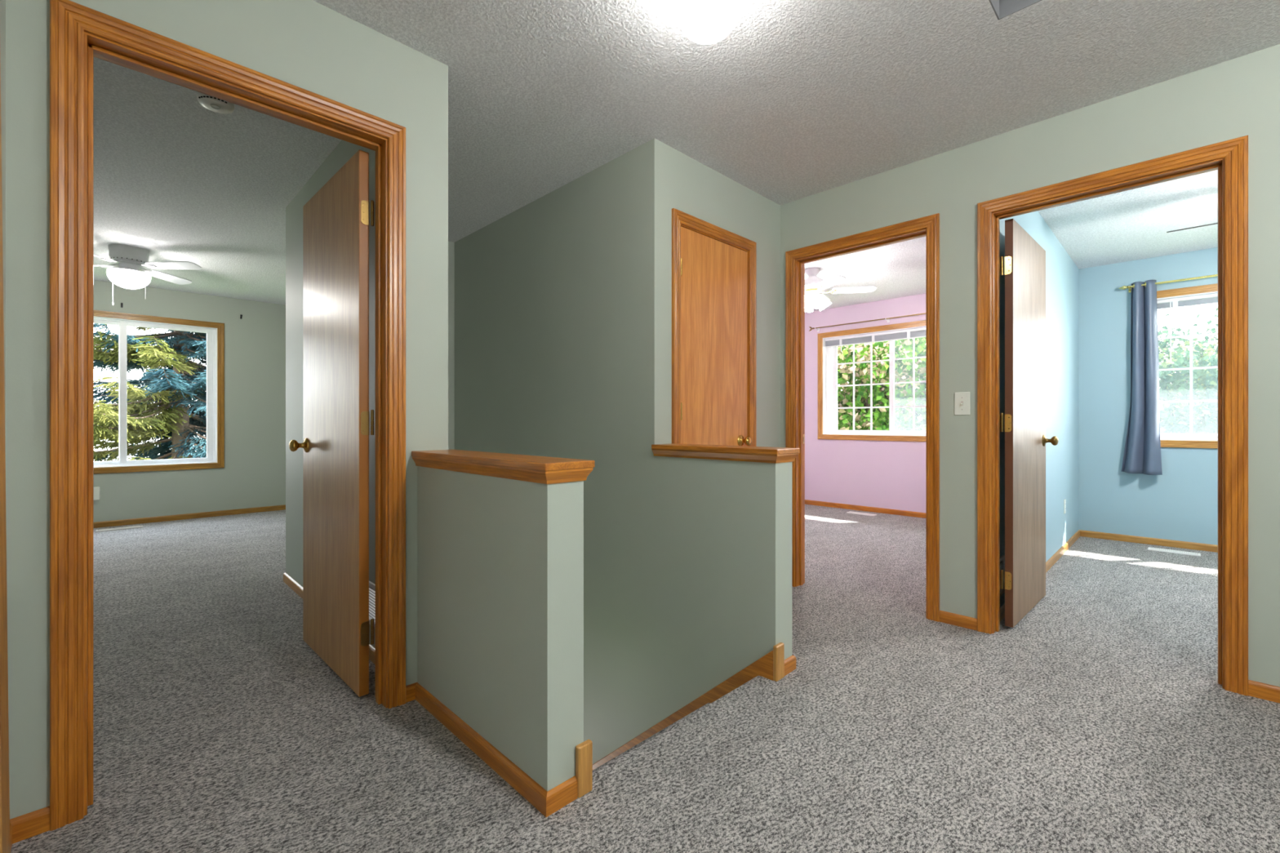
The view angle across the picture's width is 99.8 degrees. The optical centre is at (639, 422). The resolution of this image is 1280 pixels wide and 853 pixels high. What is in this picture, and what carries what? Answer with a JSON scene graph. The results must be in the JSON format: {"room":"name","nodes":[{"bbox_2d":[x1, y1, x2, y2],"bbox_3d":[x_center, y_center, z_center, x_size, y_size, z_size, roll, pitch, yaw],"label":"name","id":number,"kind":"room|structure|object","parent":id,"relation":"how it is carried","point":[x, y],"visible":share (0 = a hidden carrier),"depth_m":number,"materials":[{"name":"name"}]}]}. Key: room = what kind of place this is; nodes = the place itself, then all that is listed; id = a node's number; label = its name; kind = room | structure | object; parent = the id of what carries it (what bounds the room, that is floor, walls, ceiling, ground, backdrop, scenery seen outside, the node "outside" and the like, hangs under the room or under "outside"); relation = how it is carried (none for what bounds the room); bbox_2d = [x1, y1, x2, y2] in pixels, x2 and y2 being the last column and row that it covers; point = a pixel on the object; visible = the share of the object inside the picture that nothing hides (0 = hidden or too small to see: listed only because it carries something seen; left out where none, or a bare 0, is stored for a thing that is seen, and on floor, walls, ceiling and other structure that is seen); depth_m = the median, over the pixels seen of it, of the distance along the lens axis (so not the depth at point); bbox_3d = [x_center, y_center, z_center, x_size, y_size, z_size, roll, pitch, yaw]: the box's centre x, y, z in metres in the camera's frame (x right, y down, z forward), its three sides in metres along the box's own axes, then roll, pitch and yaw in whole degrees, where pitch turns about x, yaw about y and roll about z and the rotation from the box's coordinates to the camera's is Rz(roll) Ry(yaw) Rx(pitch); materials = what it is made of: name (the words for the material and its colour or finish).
{"room":"upstairs hallway landing","nodes":[
{"label":"upstairs hallway landing","id":0,"kind":"room"},
{"bbox_2d":[0,0,5,457],"bbox_3d":[-0.374,-0.184,0.045,0.110,2.440,3.490,0,0,-45],"label":"wall","id":1,"kind":"structure","parent":0,"point":[2,2],"depth_m":1.30,"materials":[{"name":"green paint"}]},
{"bbox_2d":[0,58,9,852],"bbox_3d":[-1.386,-0.029,1.091,0.138,2.131,0.120,0,0,-45],"label":"door frame","id":2,"kind":"structure","parent":1,"relation":"attached to","point":[4,726],"depth_m":1.16,"materials":[{"name":"brown wood"}]},
{"bbox_2d":[9,822,12,852],"bbox_3d":[-1.465,1.008,1.238,0.012,0.057,0.260,0,0,-45],"label":"baseboard","id":3,"kind":"structure","parent":1,"relation":"attached to","point":[11,824],"depth_m":1.31,"materials":[{"name":"brown wood"}]},
{"bbox_2d":[93,280,285,522],"bbox_3d":[-5.314,-0.184,5.462,4.800,2.440,0.140,0,0,-45],"label":"wall","id":4,"kind":"structure","parent":0,"point":[253,475],"depth_m":6.07,"materials":[{"name":"green paint"}]},
{"bbox_2d":[93,486,99,500],"bbox_3d":[-5.359,0.696,5.287,0.091,0.129,0.045,0,0,-45],"label":"wall jack","id":5,"kind":"object","parent":4,"relation":"attached to","point":[96,489],"visible":0.51,"depth_m":5.29,"materials":[{"name":"beige plastic"}]},
{"bbox_2d":[93,310,224,474],"bbox_3d":[-5.268,-0.302,5.493,1.632,1.612,0.156,0,0,-45],"label":"window","id":6,"kind":"structure","parent":4,"relation":"in","point":[215,331],"depth_m":5.77,"materials":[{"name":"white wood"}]},
{"bbox_2d":[93,504,285,528],"bbox_3d":[-5.207,1.008,5.460,4.650,0.057,0.012,0,0,-45],"label":"baseboard","id":7,"kind":"structure","parent":4,"relation":"attached to","point":[223,513],"depth_m":5.78,"materials":[{"name":"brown wood"}]},
{"bbox_2d":[5,0,448,819],"bbox_3d":[-1.968,-0.184,1.001,3.302,2.440,0.110,0,0,-45],"label":"wall","id":8,"kind":"structure","parent":0,"point":[308,45],"depth_m":1.55,"materials":[{"name":"green paint"}]},
{"bbox_2d":[9,805,49,844],"bbox_3d":[-1.530,1.008,1.348,0.074,0.057,0.012,0,0,-45],"label":"baseboard","id":9,"kind":"structure","parent":8,"relation":"attached to","point":[28,825],"depth_m":1.35,"materials":[{"name":"brown wood"}]},
{"bbox_2d":[49,0,405,831],"bbox_3d":[-1.230,-0.028,1.730,0.889,2.127,0.145,0,0,-45],"label":"door frame","id":10,"kind":"structure","parent":8,"relation":"attached to","point":[79,33],"depth_m":1.43,"materials":[{"name":"brown wood"}]},
{"bbox_2d":[288,149,373,697],"bbox_3d":[-1.294,0.002,2.272,0.761,2.032,0.173,0,0,44],"label":"door","id":11,"kind":"structure","parent":8,"relation":"in","point":[335,445],"depth_m":2.17,"materials":[{"name":"beige wood"}]},
{"bbox_2d":[405,682,416,702],"bbox_3d":[-0.854,1.008,2.015,0.047,0.057,0.012,0,0,-45],"label":"baseboard","id":12,"kind":"structure","parent":8,"relation":"attached to","point":[410,689],"depth_m":2.01,"materials":[{"name":"brown wood"}]},
{"bbox_2d":[285,207,286,573],"bbox_3d":[-1.729,-0.184,4.087,1.625,2.440,0.017,0,0,-45],"label":"wall","id":13,"kind":"structure","parent":0,"point":[286,207],"depth_m":3.51,"materials":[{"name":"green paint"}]},
{"bbox_2d":[286,139,583,791],"bbox_3d":[-1.230,1.191,2.514,0.127,5.190,2.924,0,0,-45],"label":"wall","id":14,"kind":"structure","parent":0,"point":[500,561],"depth_m":1.65,"materials":[{"name":"green paint"}]},
{"bbox_2d":[283,572,375,664],"bbox_3d":[-1.626,1.008,2.817,0.012,0.057,1.995,0,0,-45],"label":"baseboard","id":15,"kind":"structure","parent":14,"relation":"attached to","point":[291,583],"depth_m":3.25,"materials":[{"name":"brown wood"}]},
{"bbox_2d":[368,581,375,628],"bbox_3d":[-1.177,0.793,2.364,0.008,0.185,0.380,0,0,-45],"label":"air vent","id":16,"kind":"object","parent":14,"relation":"in","point":[371,586],"visible":0.07,"depth_m":2.35,"materials":[{"name":"white metal"}]},
{"bbox_2d":[415,682,546,817],"bbox_3d":[-0.543,1.008,1.725,0.012,0.057,0.860,0,0,-45],"label":"baseboard","id":17,"kind":"structure","parent":14,"relation":"attached to","point":[531,790],"depth_m":1.64,"materials":[{"name":"brown wood"}]},
{"bbox_2d":[411,449,595,484],"bbox_3d":[-0.491,0.134,1.769,0.168,0.056,0.870,0,0,-45],"label":"half wall cap","id":18,"kind":"object","parent":14,"relation":"on","point":[533,468],"visible":1,"depth_m":1.57,"materials":[{"name":"brown wood"}]},
{"bbox_2d":[546,776,577,817],"bbox_3d":[-0.213,1.008,1.455,0.103,0.057,0.012,0,0,-45],"label":"baseboard","id":19,"kind":"structure","parent":14,"relation":"attached to","point":[566,793],"depth_m":1.45,"materials":[{"name":"brown wood"}]},
{"bbox_2d":[575,739,592,798],"bbox_3d":[-1.140,2.280,2.505,0.051,2.770,2.823,0,0,-45],"label":"skirt board","id":20,"kind":"object","parent":14,"relation":"attached to","point":[584,751],"visible":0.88,"depth_m":1.50,"materials":[{"name":"brown wood"}]},
{"bbox_2d":[448,240,454,449],"bbox_3d":[-1.868,1.191,3.861,1.077,5.190,0.110,0,0,-45],"label":"wall","id":21,"kind":"structure","parent":0,"point":[451,244],"depth_m":4.18,"materials":[{"name":"green paint"}]},
{"bbox_2d":[454,146,791,764],"bbox_3d":[-0.441,1.191,3.274,0.131,5.190,2.949,0,0,-45],"label":"wall","id":22,"kind":"structure","parent":0,"point":[547,291],"depth_m":2.89,"materials":[{"name":"green paint"}]},
{"bbox_2d":[592,642,784,770],"bbox_3d":[-0.433,2.280,3.185,0.060,2.770,2.848,0,0,-45],"label":"skirt board","id":23,"kind":"object","parent":22,"relation":"attached to","point":[771,666],"visible":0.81,"depth_m":2.33,"materials":[{"name":"brown wood"}]},
{"bbox_2d":[651,443,799,463],"bbox_3d":[0.364,0.135,2.458,0.178,0.056,0.700,0,0,-45],"label":"half wall cap","id":24,"kind":"object","parent":22,"relation":"on","point":[736,453],"visible":0.99,"depth_m":2.34,"materials":[{"name":"brown wood"}]},
{"bbox_2d":[784,655,795,675],"bbox_3d":[0.616,1.008,2.238,0.104,0.057,0.012,0,0,-45],"label":"baseboard","id":25,"kind":"structure","parent":22,"relation":"attached to","point":[790,662],"depth_m":2.24,"materials":[{"name":"brown wood"}]},
{"bbox_2d":[10,504,1279,852],"bbox_3d":[-0.604,1.116,3.540,8.810,0.160,9.490,0,0,-45],"label":"floor","id":26,"kind":"structure","parent":0,"point":[1101,721],"depth_m":1.80,"materials":[{"name":"carpet"}]},
{"bbox_2d":[95,524,142,532],"bbox_3d":[-5.064,1.032,5.251,0.330,0.009,0.100,0,0,-45],"label":"floor vent","id":27,"kind":"object","parent":26,"relation":"in","point":[134,526],"visible":1,"depth_m":5.24,"materials":[{"name":"metal"}]},
{"bbox_2d":[846,511,876,515],"bbox_3d":[2.510,1.032,6.115,0.100,0.009,0.305,0,0,-45],"label":"floor vent","id":28,"kind":"object","parent":26,"relation":"in","point":[850,512],"visible":1,"depth_m":6.09,"materials":[{"name":"white metal"}]},
{"bbox_2d":[1147,546,1200,556],"bbox_3d":[4.270,1.032,4.315,0.100,0.009,0.300,0,0,-45],"label":"floor vent","id":29,"kind":"object","parent":26,"relation":"in","point":[1148,548],"visible":1,"depth_m":4.30,"materials":[{"name":"white metal"}]},
{"bbox_2d":[93,0,1279,312],"bbox_3d":[-0.604,-1.464,3.540,8.810,0.120,9.490,0,0,-45],"label":"ceiling","id":30,"kind":"structure","parent":0,"point":[801,99],"depth_m":2.43,"materials":[{"name":"white paint"}]},
{"bbox_2d":[93,244,201,305],"bbox_3d":[-4.127,-1.177,4.357,0.843,0.455,0.843,0,0,-45],"label":"ceiling fan","id":31,"kind":"object","parent":30,"relation":"hanging from","point":[130,260],"visible":0.98,"depth_m":4.32,"materials":[{"name":"white plastic"}]},
{"bbox_2d":[195,91,235,114],"bbox_3d":[-1.837,-1.381,2.338,0.134,0.046,0.134,0,0,-45],"label":"smoke detector","id":32,"kind":"object","parent":30,"relation":"attached to","point":[211,103],"visible":0.87,"depth_m":2.31,"materials":[{"name":"beige plastic"}]},
{"bbox_2d":[678,0,738,44],"bbox_3d":[0.214,-1.307,1.689,0.188,0.194,0.188,0,0,-45],"label":"ceiling light","id":33,"kind":"object","parent":30,"relation":"attached to","point":[702,21],"visible":1,"depth_m":1.65,"materials":[{"name":"white glass"}]},
{"bbox_2d":[804,267,876,312],"bbox_3d":[1.567,-1.217,4.987,1.053,0.374,1.021,0,0,-45],"label":"ceiling fan","id":34,"kind":"object","parent":30,"relation":"hanging from","point":[814,284],"visible":0.77,"depth_m":4.87,"materials":[{"name":"white plastic"}]},
{"bbox_2d":[988,0,1041,19],"bbox_3d":[1.166,-1.484,1.404,0.832,0.160,0.603,0,0,-45],"label":"ceiling hatch","id":35,"kind":"object","parent":30,"relation":"attached to","point":[1002,8],"visible":1,"depth_m":1.85,"materials":[{"name":"white paint"}]},
{"bbox_2d":[1166,222,1217,232],"bbox_3d":[3.720,-1.209,3.007,0.842,0.390,0.842,0,0,-1],"label":"ceiling fan","id":36,"kind":"object","parent":30,"relation":"hanging from","point":[1215,223],"visible":0.1,"depth_m":3.28,"materials":[{"name":"white ceramic"}]},
{"bbox_2d":[639,137,780,734],"bbox_3d":[0.458,1.191,3.119,1.193,5.190,0.110,0,0,-45],"label":"wall","id":37,"kind":"structure","parent":0,"point":[669,179],"depth_m":2.73,"materials":[{"name":"green paint"}]},
{"bbox_2d":[671,208,756,446],"bbox_3d":[0.395,-0.028,3.045,0.747,2.127,0.128,0,0,-45],"label":"door frame","id":38,"kind":"structure","parent":37,"relation":"attached to","point":[679,218],"depth_m":2.84,"materials":[{"name":"brown wood"}]},
{"bbox_2d":[680,226,751,446],"bbox_3d":[0.435,-0.002,2.998,0.617,2.039,0.104,0,0,-45],"label":"door","id":39,"kind":"structure","parent":37,"relation":"in","point":[714,273],"depth_m":2.99,"materials":[{"name":"brown wood"}]},
{"bbox_2d":[804,247,1217,545],"bbox_3d":[3.715,-0.184,5.333,0.140,2.440,5.660,0,0,-45],"label":"wall","id":40,"kind":"structure","parent":0,"point":[1180,504],"depth_m":4.83,"materials":[{"name":"paint"}]},
{"bbox_2d":[804,499,925,518],"bbox_3d":[2.801,1.008,6.152,0.012,0.057,3.211,0,0,-45],"label":"baseboard","id":41,"kind":"structure","parent":40,"relation":"attached to","point":[910,513],"depth_m":6.29,"materials":[{"name":"brown wood"}]},
{"bbox_2d":[808,312,925,331],"bbox_3d":[2.813,-1.172,6.088,0.085,0.066,1.927,0,0,-45],"label":"curtain rod","id":42,"kind":"object","parent":40,"relation":"attached to","point":[887,318],"visible":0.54,"depth_m":6.23,"materials":[{"name":"gold metal"}]},
{"bbox_2d":[817,320,925,441],"bbox_3d":[2.869,-0.453,6.178,0.156,1.319,1.706,0,0,-45],"label":"window","id":43,"kind":"structure","parent":40,"relation":"in","point":[828,363],"depth_m":6.50,"materials":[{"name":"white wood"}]},
{"bbox_2d":[836,342,888,430],"bbox_3d":[2.663,-0.453,6.459,0.006,1.087,0.631,0,0,-45],"label":"grille","id":44,"kind":"object","parent":43,"relation":"attached to","point":[870,361],"depth_m":6.50,"materials":[{"name":"white plastic"}]},
{"bbox_2d":[825,327,925,351],"bbox_3d":[2.860,-0.952,6.168,0.042,0.180,1.562,0,0,-45],"label":"mini blind","id":45,"kind":"object","parent":43,"relation":"attached to","point":[917,332],"visible":0.6,"depth_m":6.27,"materials":[{"name":"white plastic"}]},
{"bbox_2d":[893,337,925,431],"bbox_3d":[3.131,-0.453,5.950,0.006,1.087,0.631,0,0,-45],"label":"grille","id":46,"kind":"object","parent":43,"relation":"attached to","point":[913,357],"depth_m":6.03,"materials":[{"name":"white plastic"}]},
{"bbox_2d":[1080,529,1217,552],"bbox_3d":[4.828,1.008,4.096,0.012,0.057,2.335,0,0,-45],"label":"baseboard","id":47,"kind":"structure","parent":40,"relation":"attached to","point":[1154,541],"depth_m":4.58,"materials":[{"name":"brown wood"}]},
{"bbox_2d":[1118,274,1217,292],"bbox_3d":[4.841,-1.159,4.025,0.093,0.055,1.903,0,0,-45],"label":"curtain rod","id":48,"kind":"object","parent":40,"relation":"attached to","point":[1123,287],"visible":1,"depth_m":4.43,"materials":[{"name":"gold metal"}]},
{"bbox_2d":[1120,280,1162,475],"bbox_3d":[4.252,-0.380,4.578,0.094,1.632,0.258,0,0,-42],"label":"curtain","id":49,"kind":"object","parent":48,"relation":"hanging from","point":[1142,451],"visible":1,"depth_m":4.56,"materials":[{"name":"blue fabric"}]},
{"bbox_2d":[1156,283,1217,448],"bbox_3d":[4.876,-0.453,4.142,0.156,1.319,1.609,0,0,-45],"label":"window","id":50,"kind":"structure","parent":40,"relation":"in","point":[1190,440],"depth_m":4.48,"materials":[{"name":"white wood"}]},
{"bbox_2d":[1156,293,1217,363],"bbox_3d":[4.867,-0.772,4.132,0.042,0.540,1.465,0,0,-45],"label":"mini blind","id":51,"kind":"object","parent":50,"relation":"attached to","point":[1175,303],"visible":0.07,"depth_m":4.48,"materials":[{"name":"white plastic"}]},
{"bbox_2d":[780,44,1279,686],"bbox_3d":[2.083,-0.184,2.331,0.055,2.440,3.295,0,0,-45],"label":"wall","id":52,"kind":"structure","parent":0,"point":[1237,97],"depth_m":2.44,"materials":[{"name":"green paint"}]},
{"bbox_2d":[785,213,939,622],"bbox_3d":[1.291,-0.028,3.173,0.145,2.127,0.892,0,0,-45],"label":"door frame","id":53,"kind":"structure","parent":52,"relation":"attached to","point":[928,226],"depth_m":3.15,"materials":[{"name":"brown wood"}]},
{"bbox_2d":[938,610,977,631],"bbox_3d":[1.622,1.008,2.750,0.012,0.057,0.174,0,0,-45],"label":"baseboard","id":54,"kind":"structure","parent":52,"relation":"attached to","point":[949,618],"depth_m":2.75,"materials":[{"name":"brown wood"}]},
{"bbox_2d":[954,391,969,415],"bbox_3d":[1.632,-0.097,2.735,0.018,0.117,0.070,0,0,-45],"label":"light switch","id":55,"kind":"object","parent":52,"relation":"attached to","point":[962,399],"visible":1,"depth_m":2.74,"materials":[{"name":"beige plastic"}]},
{"bbox_2d":[1000,218,1058,627],"bbox_3d":[2.108,0.002,2.939,0.756,2.032,0.173,0,0,-43],"label":"door","id":56,"kind":"structure","parent":52,"relation":"in","point":[1025,439],"depth_m":2.85,"materials":[{"name":"brown wood"}]},
{"bbox_2d":[977,135,1248,696],"bbox_3d":[2.041,-0.028,2.412,0.145,2.127,0.896,0,0,-45],"label":"door frame","id":57,"kind":"structure","parent":52,"relation":"attached to","point":[1229,157],"depth_m":2.14,"materials":[{"name":"brown wood"}]},
{"bbox_2d":[999,555,1004,596],"bbox_3d":[1.901,0.811,2.844,0.150,0.200,0.008,0,0,-45],"label":"door hinge","id":58,"kind":"object","parent":57,"relation":"attached to","point":[1002,559],"visible":0.42,"depth_m":2.86,"materials":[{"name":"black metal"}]},
{"bbox_2d":[1248,680,1279,703],"bbox_3d":[2.764,1.008,1.592,0.012,0.057,1.287,0,0,-45],"label":"baseboard","id":59,"kind":"structure","parent":52,"relation":"attached to","point":[1255,689],"depth_m":2.02,"materials":[{"name":"brown wood"}]},
{"bbox_2d":[999,210,1079,608],"bbox_3d":[2.883,-0.184,3.858,3.118,2.440,0.057,0,0,-45],"label":"wall","id":60,"kind":"structure","parent":0,"point":[1062,274],"depth_m":4.07,"materials":[{"name":"paint"}]},
{"bbox_2d":[999,529,1079,622],"bbox_3d":[2.928,1.008,3.854,3.058,0.057,0.012,0,0,-45],"label":"baseboard","id":61,"kind":"structure","parent":60,"relation":"attached to","point":[1070,542],"depth_m":4.06,"materials":[{"name":"brown wood"}]},
{"bbox_2d":[1063,498,1066,514],"bbox_3d":[3.429,0.676,4.351,0.070,0.115,0.007,0,0,-45],"label":"wall outlet","id":62,"kind":"object","parent":60,"relation":"attached to","point":[1064,500],"visible":1,"depth_m":4.34,"materials":[{"name":"beige plastic"}]},
{"label":"outside","id":63,"kind":"structure","parent":0,"visible":0},
{"bbox_3d":[-3.409,3.986,17.703,100.000,0.100,90.000,0,0,-45],"label":"lawn","id":64,"kind":"structure","parent":63,"visible":0},
{"bbox_2d":[93,323,206,461],"bbox_3d":[-8.491,-1.578,10.073,5.908,11.972,6.305,0,0,6],"label":"spruce tree","id":65,"kind":"object","parent":64,"relation":"on","point":[164,409],"visible":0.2,"depth_m":9.26,"materials":[{"name":"green plant"}]},
{"bbox_2d":[837,337,925,431],"bbox_3d":[5.004,0.343,10.758,5.538,7.193,6.224,0,0,-8],"label":"maple tree","id":66,"kind":"object","parent":64,"relation":"on","point":[903,348],"visible":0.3,"depth_m":9.41,"materials":[{"name":"green plant"}]},
{"bbox_2d":[1158,313,1217,433],"bbox_3d":[11.207,0.836,11.930,5.007,6.212,5.527,0,0,-28],"label":"tree","id":67,"kind":"object","parent":64,"relation":"on","point":[1173,419],"visible":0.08,"depth_m":10.79,"materials":[{"name":"green plant"}]},
{"bbox_2d":[1167,307,1217,429],"bbox_3d":[16.396,0.315,14.476,4.500,7.252,4.568,0,0,25],"label":"tree","id":68,"kind":"object","parent":64,"relation":"on","point":[1210,322],"visible":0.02,"depth_m":15.06,"materials":[{"name":"green plant"}]},
{"bbox_3d":[-0.816,3.836,2.873,1.367,0.100,3.174,0,0,-45],"label":"floor","id":69,"kind":"structure","parent":0,"visible":0},
{"bbox_2d":[592,702,711,773],"bbox_3d":[-0.816,2.495,2.873,0.967,2.506,2.774,0,0,-45],"label":"staircase","id":70,"kind":"structure","parent":69,"relation":"on","point":[708,704],"depth_m":2.12,"materials":[{"name":"carpet"}]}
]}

